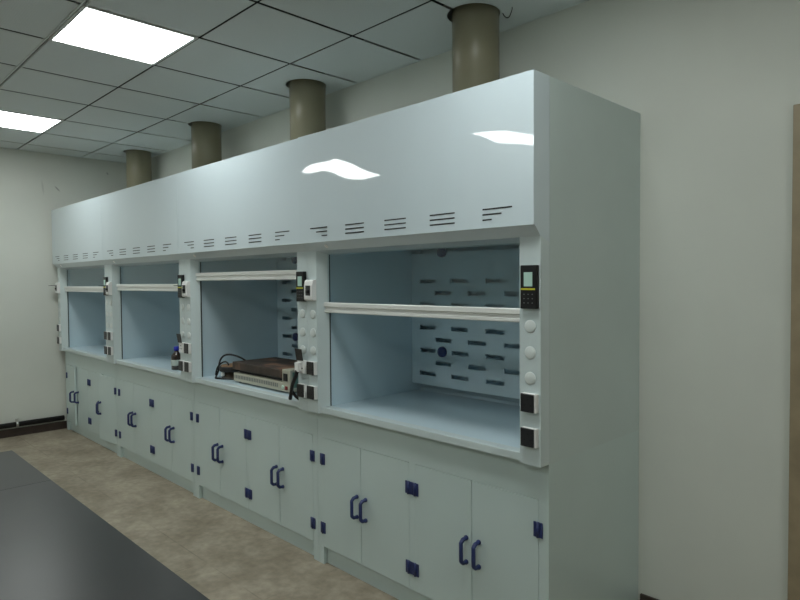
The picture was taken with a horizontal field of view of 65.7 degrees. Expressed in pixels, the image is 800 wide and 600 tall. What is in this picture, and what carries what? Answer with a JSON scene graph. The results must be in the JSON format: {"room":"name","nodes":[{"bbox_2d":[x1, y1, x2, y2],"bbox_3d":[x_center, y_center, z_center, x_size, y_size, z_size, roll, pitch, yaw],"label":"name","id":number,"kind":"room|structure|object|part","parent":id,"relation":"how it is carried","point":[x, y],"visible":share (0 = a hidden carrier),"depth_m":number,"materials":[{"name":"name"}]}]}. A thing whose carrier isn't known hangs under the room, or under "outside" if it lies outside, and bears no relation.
{"room":"chemistry laboratory","nodes":[
{"label":"chemistry laboratory","id":0,"kind":"room"},
{"bbox_2d":[0,128,126,429],"bbox_3d":[-5.165,-0.181,5.329,5.639,3.266,0.120,-2,2,-44],"label":"wall","id":1,"kind":"structure","parent":0,"point":[32,184],"depth_m":6.52,"materials":[{"name":"white paint"}]},
{"bbox_2d":[0,415,64,428],"bbox_3d":[-5.325,1.321,5.081,4.685,0.089,0.060,-2,2,-44],"label":"pipe","id":2,"kind":"object","parent":1,"relation":"attached to","point":[16,423],"visible":1,"depth_m":6.48,"materials":[{"name":"black"}]},
{"bbox_2d":[0,421,66,438],"bbox_3d":[-5.107,1.412,5.329,5.639,0.082,0.014,-2,2,-44],"label":"baseboard","id":3,"kind":"structure","parent":1,"relation":"attached to","point":[13,432],"depth_m":6.52,"materials":[{"name":"black plastic"}]},
{"bbox_2d":[0,428,398,599],"bbox_3d":[-1.731,1.583,1.887,5.879,0.100,9.900,-2,2,-44],"label":"floor","id":4,"kind":"structure","parent":0,"point":[221,554],"depth_m":3.94,"materials":[{"name":"beige tile"}]},
{"bbox_2d":[48,196,118,455],"bbox_3d":[-2.875,0.227,6.364,0.940,2.355,1.498,-2,2,-44],"label":"fume hood","id":5,"kind":"object","parent":4,"relation":"on","point":[83,326],"visible":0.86,"depth_m":6.27,"materials":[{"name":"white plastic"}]},
{"bbox_2d":[57,337,61,343],"bbox_3d":[-3.639,0.430,6.599,0.027,0.073,0.068,-2,2,-44],"label":"socket","id":6,"kind":"object","parent":5,"relation":"attached to","point":[59,339],"depth_m":6.58,"materials":[{"name":"black"}]},
{"bbox_3d":[-3.602,0.098,6.612,0.062,0.886,0.121,-2,2,-44],"label":"post","id":7,"kind":"part","parent":5,"relation":"part of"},
{"bbox_3d":[-3.415,1.008,6.427,0.047,0.128,0.022,-2,2,-40],"label":"handle","id":8,"kind":"part","parent":5,"relation":"part of","materials":[{"name":"blue plastic"}]},
{"bbox_3d":[-3.475,0.998,6.550,0.020,0.611,0.323,-2,2,-40],"label":"door","id":9,"kind":"part","parent":5,"relation":"part of","materials":[{"name":"white plastic"}]},
{"bbox_3d":[-3.349,1.008,6.391,0.047,0.128,0.022,-2,2,-44],"label":"handle","id":10,"kind":"part","parent":5,"relation":"part of","materials":[{"name":"blue plastic"}]},
{"bbox_3d":[-3.142,-0.624,6.082,0.109,0.633,1.498,-2,2,-44],"label":"panel","id":11,"kind":"part","parent":5,"relation":"part of","materials":[{"name":"white metal"}]},
{"bbox_3d":[-3.110,-0.106,6.121,0.032,0.056,1.289,-2,2,-44],"label":"sash rail","id":12,"kind":"part","parent":5,"relation":"part of","materials":[{"name":"white plastic"}]},
{"bbox_3d":[-3.229,1.004,6.315,0.020,0.611,0.352,-2,2,-44],"label":"door","id":13,"kind":"part","parent":5,"relation":"part of","materials":[{"name":"white plastic"}]},
{"bbox_2d":[64,347,105,360],"bbox_3d":[-2.839,0.524,6.406,0.807,0.036,1.323,-2,2,-44],"label":"countertop","id":14,"kind":"structure","parent":5,"relation":"on","point":[81,352],"depth_m":6.10,"materials":[{"name":"white plastic"}]},
{"bbox_3d":[-2.955,1.010,6.036,0.020,0.611,0.340,-2,2,-44],"label":"door","id":15,"kind":"part","parent":5,"relation":"part of","materials":[{"name":"white plastic"}]},
{"bbox_3d":[-2.850,1.021,5.838,0.022,0.128,0.047,1,2,40],"label":"handle","id":16,"kind":"part","parent":5,"relation":"part of","materials":[{"name":"blue plastic"}]},
{"bbox_2d":[104,331,107,339],"bbox_3d":[-2.656,0.320,5.591,0.027,0.073,0.068,-2,2,-44],"label":"socket","id":17,"kind":"object","parent":5,"relation":"attached to","point":[105,332],"depth_m":5.57,"materials":[{"name":"black"}]},
{"bbox_2d":[104,346,108,353],"bbox_3d":[-2.655,0.453,5.595,0.027,0.073,0.068,-2,2,-44],"label":"socket","id":18,"kind":"object","parent":5,"relation":"attached to","point":[105,347],"depth_m":5.57,"materials":[{"name":"black"}]},
{"bbox_3d":[-2.637,0.121,5.628,0.062,0.886,0.117,-2,2,-44],"label":"post","id":19,"kind":"part","parent":5,"relation":"part of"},
{"bbox_3d":[-2.728,1.016,5.779,0.338,0.611,0.020,1,2,40],"label":"door","id":20,"kind":"part","parent":5,"relation":"part of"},
{"bbox_2d":[126,128,151,187],"bbox_3d":[-2.784,-1.385,6.590,0.294,0.850,0.294,-2,2,-44],"label":"duct","id":21,"kind":"object","parent":5,"relation":"on","point":[138,162],"visible":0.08,"depth_m":6.48,"materials":[{"name":"plastic"}]},
{"bbox_2d":[0,450,209,599],"bbox_3d":[-1.399,1.144,1.421,1.486,0.800,2.705,-2,2,-44],"label":"laboratory bench","id":22,"kind":"object","parent":4,"relation":"on","point":[53,546],"visible":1,"depth_m":1.79,"materials":[{"name":"plastic"}]},
{"bbox_2d":[98,174,195,496],"bbox_3d":[-1.819,0.252,5.286,0.940,2.355,1.517,-2,2,-44],"label":"fume hood","id":23,"kind":"object","parent":4,"relation":"on","point":[147,313],"visible":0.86,"depth_m":5.17,"materials":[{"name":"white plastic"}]},
{"bbox_2d":[107,332,112,339],"bbox_3d":[-2.591,0.322,5.525,0.027,0.073,0.068,-2,2,-44],"label":"socket","id":24,"kind":"object","parent":23,"relation":"attached to","point":[110,334],"depth_m":5.50,"materials":[{"name":"black"}]},
{"bbox_2d":[108,347,112,354],"bbox_3d":[-2.590,0.455,5.529,0.027,0.073,0.068,-2,2,-44],"label":"socket","id":25,"kind":"object","parent":23,"relation":"attached to","point":[110,349],"depth_m":5.51,"materials":[{"name":"black"}]},
{"bbox_3d":[-2.553,0.123,5.542,0.062,0.886,0.121,-2,2,-44],"label":"post","id":26,"kind":"part","parent":23,"relation":"part of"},
{"bbox_3d":[-2.416,1.023,5.486,0.020,0.611,0.328,-2,2,-44],"label":"door","id":27,"kind":"part","parent":23,"relation":"part of","materials":[{"name":"white plastic"}]},
{"bbox_3d":[-2.345,1.032,5.366,0.047,0.128,0.022,-2,2,-44],"label":"handle","id":28,"kind":"part","parent":23,"relation":"part of","materials":[{"name":"blue plastic"}]},
{"bbox_3d":[-2.296,1.033,5.317,0.047,0.128,0.022,-2,2,-44],"label":"handle","id":29,"kind":"part","parent":23,"relation":"part of","materials":[{"name":"blue plastic"}]},
{"bbox_3d":[-2.086,-0.599,5.004,0.109,0.633,1.517,-2,2,-44],"label":"panel","id":30,"kind":"part","parent":23,"relation":"part of","materials":[{"name":"white metal"}]},
{"bbox_3d":[-2.175,1.028,5.239,0.020,0.611,0.357,-2,2,-44],"label":"door","id":31,"kind":"part","parent":23,"relation":"part of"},
{"bbox_3d":[-2.054,-0.102,5.043,0.032,0.056,1.309,-2,2,-44],"label":"sash rail","id":32,"kind":"part","parent":23,"relation":"part of","materials":[{"name":"white plastic"}]},
{"bbox_2d":[116,359,180,378],"bbox_3d":[-1.783,0.549,5.328,0.807,0.036,1.343,-2,2,-44],"label":"countertop","id":33,"kind":"structure","parent":23,"relation":"on","point":[167,372],"depth_m":5.00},
{"bbox_3d":[-1.897,1.035,4.957,0.020,0.611,0.345,-2,2,-44],"label":"door","id":34,"kind":"part","parent":23,"relation":"part of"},
{"bbox_3d":[-1.820,1.044,4.830,0.047,0.128,0.022,-2,2,-44],"label":"handle","id":35,"kind":"part","parent":23,"relation":"part of","materials":[{"name":"blue plastic"}]},
{"bbox_3d":[-1.772,1.045,4.781,0.047,0.128,0.022,-2,2,-44],"label":"handle","id":36,"kind":"part","parent":23,"relation":"part of","materials":[{"name":"blue plastic"}]},
{"bbox_2d":[171,346,180,369],"bbox_3d":[-1.757,0.454,4.853,0.081,0.181,0.081,-2,2,-44],"label":"bottle","id":37,"kind":"object","parent":23,"relation":"in","point":[175,357],"visible":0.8,"depth_m":4.82,"materials":[{"name":"orange glass"}]},
{"bbox_2d":[176,334,183,352],"bbox_3d":[-1.597,0.314,4.501,0.038,0.137,0.068,-2,2,-44],"label":"socket","id":38,"kind":"object","parent":23,"relation":"attached to","point":[180,337],"depth_m":4.50,"materials":[{"name":"white plastic"}]},
{"bbox_2d":[178,360,184,370],"bbox_3d":[-1.592,0.478,4.510,0.027,0.073,0.068,-2,2,-44],"label":"socket","id":39,"kind":"object","parent":23,"relation":"attached to","point":[181,362],"depth_m":4.49,"materials":[{"name":"black"}]},
{"bbox_3d":[-1.654,1.041,4.709,0.020,0.611,0.343,-2,2,-44],"label":"door","id":40,"kind":"part","parent":23,"relation":"part of","materials":[{"name":"white plastic"}]},
{"bbox_3d":[-1.574,0.146,4.543,0.062,0.886,0.117,-2,2,-44],"label":"post","id":41,"kind":"part","parent":23,"relation":"part of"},
{"bbox_2d":[191,96,221,168],"bbox_3d":[-1.719,-1.359,5.482,0.299,0.850,0.299,-2,2,-44],"label":"duct","id":42,"kind":"object","parent":23,"relation":"on","point":[206,148],"visible":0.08,"depth_m":5.37,"materials":[{"name":"plastic"}]},
{"bbox_2d":[173,138,318,560],"bbox_3d":[-0.766,0.277,4.211,0.940,2.355,1.489,-2,2,-44],"label":"fume hood","id":43,"kind":"object","parent":4,"relation":"on","point":[256,447],"visible":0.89,"depth_m":4.02,"materials":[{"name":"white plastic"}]},
{"bbox_2d":[184,343,190,353],"bbox_3d":[-1.528,0.347,4.440,0.027,0.073,0.068,-2,2,-44],"label":"socket","id":44,"kind":"object","parent":43,"relation":"attached to","point":[187,346],"depth_m":4.42,"materials":[{"name":"black"}]},
{"bbox_2d":[184,361,191,371],"bbox_3d":[-1.527,0.480,4.444,0.027,0.073,0.068,-2,2,-44],"label":"socket","id":45,"kind":"object","parent":43,"relation":"attached to","point":[187,364],"depth_m":4.43,"materials":[{"name":"black"}]},
{"bbox_3d":[-1.490,0.148,4.457,0.062,0.886,0.121,-2,2,-44],"label":"post","id":46,"kind":"part","parent":43,"relation":"part of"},
{"bbox_3d":[-1.356,1.048,4.404,0.020,0.611,0.321,-2,2,-44],"label":"door","id":47,"kind":"part","parent":43,"relation":"part of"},
{"bbox_3d":[-1.286,1.057,4.286,0.047,0.128,0.022,-2,2,-44],"label":"handle","id":48,"kind":"part","parent":43,"relation":"part of","materials":[{"name":"blue plastic"}]},
{"bbox_3d":[-1.238,1.058,4.237,0.047,0.128,0.022,-2,2,-44],"label":"handle","id":49,"kind":"part","parent":43,"relation":"part of","materials":[{"name":"blue plastic"}]},
{"bbox_2d":[219,363,239,379],"bbox_3d":[-1.192,0.505,4.392,0.184,0.099,0.184,-2,2,-44],"label":"heater","id":50,"kind":"object","parent":43,"relation":"in","point":[226,371],"visible":0.61,"depth_m":4.33,"materials":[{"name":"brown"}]},
{"bbox_2d":[215,361,228,374],"bbox_3d":[-1.258,0.481,4.361,0.153,0.111,0.016,1,2,37],"label":"cable","id":51,"kind":"object","parent":50,"relation":"attached to","point":[223,361],"visible":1,"depth_m":4.37,"materials":[{"name":"black rubber"}]},
{"bbox_2d":[215,354,245,379],"bbox_3d":[-1.184,0.469,4.365,0.312,0.176,0.112,0,2,16],"label":"cable","id":52,"kind":"object","parent":50,"relation":"attached to","point":[216,377],"visible":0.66,"depth_m":4.37,"materials":[{"name":"black rubber"}]},
{"bbox_3d":[-1.119,1.053,4.162,0.020,0.611,0.351,-2,2,-44],"label":"door","id":53,"kind":"part","parent":43,"relation":"part of","materials":[{"name":"white plastic"}]},
{"bbox_3d":[-1.033,-0.574,3.929,0.109,0.633,1.489,-2,2,-44],"label":"panel","id":54,"kind":"part","parent":43,"relation":"part of","materials":[{"name":"white metal"}]},
{"bbox_3d":[-1.002,-0.155,3.966,0.032,0.056,1.281,-2,2,-44],"label":"sash rail","id":55,"kind":"part","parent":43,"relation":"part of","materials":[{"name":"white metal"}]},
{"bbox_2d":[195,377,298,406],"bbox_3d":[-0.730,0.574,4.253,0.807,0.036,1.315,-2,2,-44],"label":"countertop","id":56,"kind":"structure","parent":43,"relation":"on","point":[283,399],"depth_m":3.92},
{"bbox_2d":[232,357,297,391],"bbox_3d":[-0.783,0.487,4.089,0.349,0.146,0.684,-2,2,-44],"label":"hotplate","id":57,"kind":"object","parent":43,"relation":"in","point":[276,373],"visible":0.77,"depth_m":3.99,"materials":[{"name":"brown metal"}]},
{"bbox_3d":[-0.815,0.444,4.122,0.347,0.051,0.592,-2,2,-44],"label":"heating plate","id":58,"kind":"part","parent":57,"relation":"part of","materials":[{"name":"brown metal"}]},
{"bbox_2d":[283,373,287,380],"bbox_3d":[-0.700,0.470,3.760,0.008,0.045,0.040,-2,2,-44],"label":"rocker switch","id":59,"kind":"object","parent":57,"relation":"attached to","point":[285,375],"depth_m":3.75,"materials":[{"name":"black plastic"}]},
{"bbox_3d":[-0.551,0.482,3.840,0.285,0.095,0.002,-2,2,-44],"label":"panel","id":60,"kind":"part","parent":57,"relation":"part of","materials":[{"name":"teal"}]},
{"bbox_3d":[-0.847,1.060,3.884,0.020,0.611,0.339,-2,2,-44],"label":"door","id":61,"kind":"part","parent":43,"relation":"part of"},
{"bbox_3d":[-0.771,1.069,3.760,0.047,0.128,0.022,-2,2,-44],"label":"handle","id":62,"kind":"part","parent":43,"relation":"part of","materials":[{"name":"blue plastic"}]},
{"bbox_3d":[-0.723,1.070,3.711,0.047,0.128,0.022,-2,2,-44],"label":"handle","id":63,"kind":"part","parent":43,"relation":"part of","materials":[{"name":"blue plastic"}]},
{"bbox_3d":[-0.806,-0.305,4.688,0.022,0.062,0.062,-2,2,-44],"label":"baffle knob","id":64,"kind":"part","parent":43,"relation":"part of","materials":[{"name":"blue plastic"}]},
{"bbox_2d":[288,362,300,399],"bbox_3d":[-0.594,0.460,3.506,0.089,0.236,0.165,-2,2,-44],"label":"plug","id":65,"kind":"object","parent":43,"relation":"attached to","point":[297,364],"visible":0.85,"depth_m":3.45,"materials":[{"name":"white plastic"}]},
{"bbox_3d":[-0.598,0.480,3.510,0.089,0.196,0.153,-2,2,-44],"label":"cord","id":66,"kind":"part","parent":65,"relation":"part of","materials":[{"name":"black rubber"}]},
{"bbox_3d":[-0.802,0.282,4.706,0.022,0.062,0.062,-2,2,-44],"label":"baffle knob","id":67,"kind":"part","parent":43,"relation":"part of","materials":[{"name":"blue plastic"}]},
{"bbox_3d":[-0.609,1.065,3.641,0.020,0.611,0.336,-2,2,-44],"label":"door","id":68,"kind":"part","parent":43,"relation":"part of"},
{"bbox_2d":[295,349,306,373],"bbox_3d":[-0.554,0.338,3.436,0.038,0.137,0.068,-2,2,-44],"label":"socket","id":69,"kind":"object","parent":43,"relation":"attached to","point":[301,354],"depth_m":3.43,"materials":[{"name":"white plastic"}]},
{"bbox_2d":[297,383,306,397],"bbox_3d":[-0.549,0.503,3.445,0.027,0.073,0.068,-2,2,-44],"label":"socket","id":70,"kind":"object","parent":43,"relation":"attached to","point":[301,387],"depth_m":3.43,"materials":[{"name":"black plastic"}]},
{"bbox_3d":[-0.531,0.171,3.478,0.062,0.886,0.117,-2,2,-44],"label":"post","id":71,"kind":"part","parent":43,"relation":"part of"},
{"bbox_2d":[289,49,325,139],"bbox_3d":[-0.659,-1.334,4.386,0.296,0.850,0.296,-2,2,-44],"label":"duct","id":72,"kind":"object","parent":43,"relation":"on","point":[307,102],"visible":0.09,"depth_m":4.28,"materials":[{"name":"plastic"}]},
{"bbox_2d":[298,69,639,599],"bbox_3d":[0.294,0.301,3.162,0.895,2.355,1.489,-2,2,-44],"label":"fume hood","id":73,"kind":"object","parent":4,"relation":"on","point":[472,284],"visible":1,"depth_m":2.78,"materials":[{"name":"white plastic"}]},
{"bbox_2d":[306,361,316,375],"bbox_3d":[-0.484,0.372,3.375,0.027,0.073,0.068,-2,2,-44],"label":"socket","id":74,"kind":"object","parent":73,"relation":"attached to","point":[311,366],"depth_m":3.36,"materials":[{"name":"black"}]},
{"bbox_2d":[307,385,317,399],"bbox_3d":[-0.483,0.505,3.379,0.027,0.073,0.068,-2,2,-44],"label":"socket","id":75,"kind":"object","parent":73,"relation":"attached to","point":[312,390],"depth_m":3.36,"materials":[{"name":"black plastic"}]},
{"bbox_3d":[-0.446,0.173,3.392,0.062,0.886,0.121,-2,2,-44],"label":"post","id":76,"kind":"part","parent":73,"relation":"part of","materials":[{"name":"white plastic"}]},
{"bbox_3d":[-0.312,1.072,3.339,0.020,0.611,0.321,-2,2,-44],"label":"door","id":77,"kind":"part","parent":73,"relation":"part of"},
{"bbox_3d":[-0.243,1.081,3.221,0.047,0.128,0.022,-2,2,-44],"label":"handle","id":78,"kind":"part","parent":73,"relation":"part of","materials":[{"name":"blue plastic"}]},
{"bbox_3d":[-0.195,1.083,3.172,0.047,0.128,0.022,-2,2,-44],"label":"handle","id":79,"kind":"part","parent":73,"relation":"part of","materials":[{"name":"blue plastic"}]},
{"bbox_3d":[-0.075,1.078,3.097,0.020,0.611,0.350,-2,2,-44],"label":"door","id":80,"kind":"part","parent":73,"relation":"part of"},
{"bbox_2d":[322,406,519,460],"bbox_3d":[0.313,0.599,3.188,0.807,0.036,1.315,-2,2,-44],"label":"countertop","id":81,"kind":"structure","parent":73,"relation":"on","point":[511,452],"depth_m":2.81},
{"bbox_3d":[0.043,0.051,2.906,0.032,0.056,1.281,-2,2,-44],"label":"sash rail","id":82,"kind":"part","parent":73,"relation":"part of","materials":[{"name":"white"}]},
{"bbox_3d":[0.009,-0.549,2.863,0.114,0.633,1.489,-2,2,-44],"label":"panel","id":83,"kind":"part","parent":73,"relation":"part of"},
{"bbox_3d":[0.237,-0.280,3.624,0.022,0.062,0.062,-2,2,-44],"label":"baffle knob","id":84,"kind":"part","parent":73,"relation":"part of","materials":[{"name":"blue plastic"}]},
{"bbox_3d":[0.241,0.306,3.642,0.022,0.062,0.062,-2,2,-44],"label":"baffle knob","id":85,"kind":"part","parent":73,"relation":"part of","materials":[{"name":"blue plastic"}]},
{"bbox_3d":[0.197,1.084,2.820,0.020,0.611,0.338,-2,2,-44],"label":"door","id":86,"kind":"part","parent":73,"relation":"part of","materials":[{"name":"white plastic"}]},
{"bbox_3d":[0.272,1.094,2.696,0.047,0.128,0.022,-2,2,-44],"label":"handle","id":87,"kind":"part","parent":73,"relation":"part of","materials":[{"name":"blue plastic"}]},
{"bbox_2d":[452,3,498,92],"bbox_3d":[0.393,-1.307,3.244,0.289,0.850,0.289,-2,2,-44],"label":"duct","id":88,"kind":"object","parent":73,"relation":"on","point":[475,26],"visible":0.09,"depth_m":3.14,"materials":[{"name":"plastic"}]},
{"bbox_3d":[0.320,1.095,2.647,0.047,0.128,0.022,-2,2,-44],"label":"handle","id":89,"kind":"part","parent":73,"relation":"part of","materials":[{"name":"blue plastic"}]},
{"bbox_3d":[0.435,1.090,2.577,0.020,0.611,0.336,-2,2,-44],"label":"door","id":90,"kind":"part","parent":73,"relation":"part of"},
{"bbox_2d":[520,426,538,447],"bbox_3d":[0.494,0.528,2.381,0.027,0.073,0.068,-2,2,-44],"label":"socket","id":91,"kind":"object","parent":73,"relation":"attached to","point":[529,435],"depth_m":2.37,"materials":[{"name":"black plastic"}]},
{"bbox_2d":[520,392,538,413],"bbox_3d":[0.494,0.395,2.377,0.027,0.073,0.068,-2,2,-44],"label":"socket","id":92,"kind":"object","parent":73,"relation":"attached to","point":[529,401],"depth_m":2.37,"materials":[{"name":"black plastic"}]},
{"bbox_3d":[0.512,0.195,2.414,0.062,0.886,0.117,-2,2,-44],"label":"post","id":93,"kind":"part","parent":73,"relation":"part of","materials":[{"name":"white plastic"}]},
{"bbox_2d":[0,0,443,137],"bbox_3d":[-1.755,-1.742,1.786,5.879,0.060,9.900,-2,2,-44],"label":"grid","id":94,"kind":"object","parent":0,"point":[258,1],"depth_m":4.56,"materials":[{"name":"grey metal"}]},
{"bbox_2d":[0,0,584,162],"bbox_3d":[-1.753,-1.433,1.796,5.626,0.001,9.640,-2,2,-44],"label":"ceiling","id":95,"kind":"structure","parent":0,"point":[424,31],"depth_m":3.88,"materials":[{"name":"tile"}]},
{"bbox_2d":[0,110,63,132],"bbox_3d":[-3.300,-1.550,5.277,0.607,0.053,0.607,-2,2,-44],"label":"ceiling light","id":96,"kind":"object","parent":95,"relation":"attached to","point":[8,119],"visible":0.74,"depth_m":5.32,"materials":[{"name":"white plastic"}]},
{"bbox_2d":[0,0,92,88],"bbox_3d":[-1.018,-1.463,2.515,0.030,0.014,9.660,-2,2,-44],"label":"trim","id":97,"kind":"structure","parent":95,"relation":"attached to","point":[84,1],"depth_m":3.56,"materials":[{"name":"metal"}]},
{"bbox_2d":[48,0,197,64],"bbox_3d":[-1.579,-1.510,3.521,0.607,0.053,0.607,-2,2,-44],"label":"ceiling light","id":98,"kind":"object","parent":95,"relation":"attached to","point":[96,29],"visible":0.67,"depth_m":3.49,"materials":[{"name":"white plastic"}]},
{"bbox_2d":[151,0,799,599],"bbox_3d":[0.314,-0.176,3.850,0.120,3.266,9.900,-2,2,-44],"label":"wall","id":99,"kind":"structure","parent":0,"point":[713,85],"depth_m":2.74,"materials":[{"name":"white paint"}]},
{"bbox_2d":[1,0,588,162],"bbox_3d":[-1.753,-1.438,1.796,5.639,0.014,9.660,-2,2,-44],"label":"trim","id":100,"kind":"structure","parent":99,"relation":"attached to","point":[585,0],"depth_m":4.10,"materials":[{"name":"metal"}]},
{"bbox_2d":[640,593,658,599],"bbox_3d":[1.360,1.446,2.747,0.014,0.075,0.608,-2,2,-44],"label":"baseboard","id":101,"kind":"structure","parent":99,"relation":"attached to","point":[642,596],"depth_m":2.94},
{"bbox_2d":[787,104,799,599],"bbox_3d":[1.905,0.368,2.106,0.075,2.262,1.020,-2,2,-44],"label":"door","id":102,"kind":"structure","parent":99,"relation":"in","point":[794,429],"depth_m":2.47,"materials":[{"name":"brown wood"}]}
]}

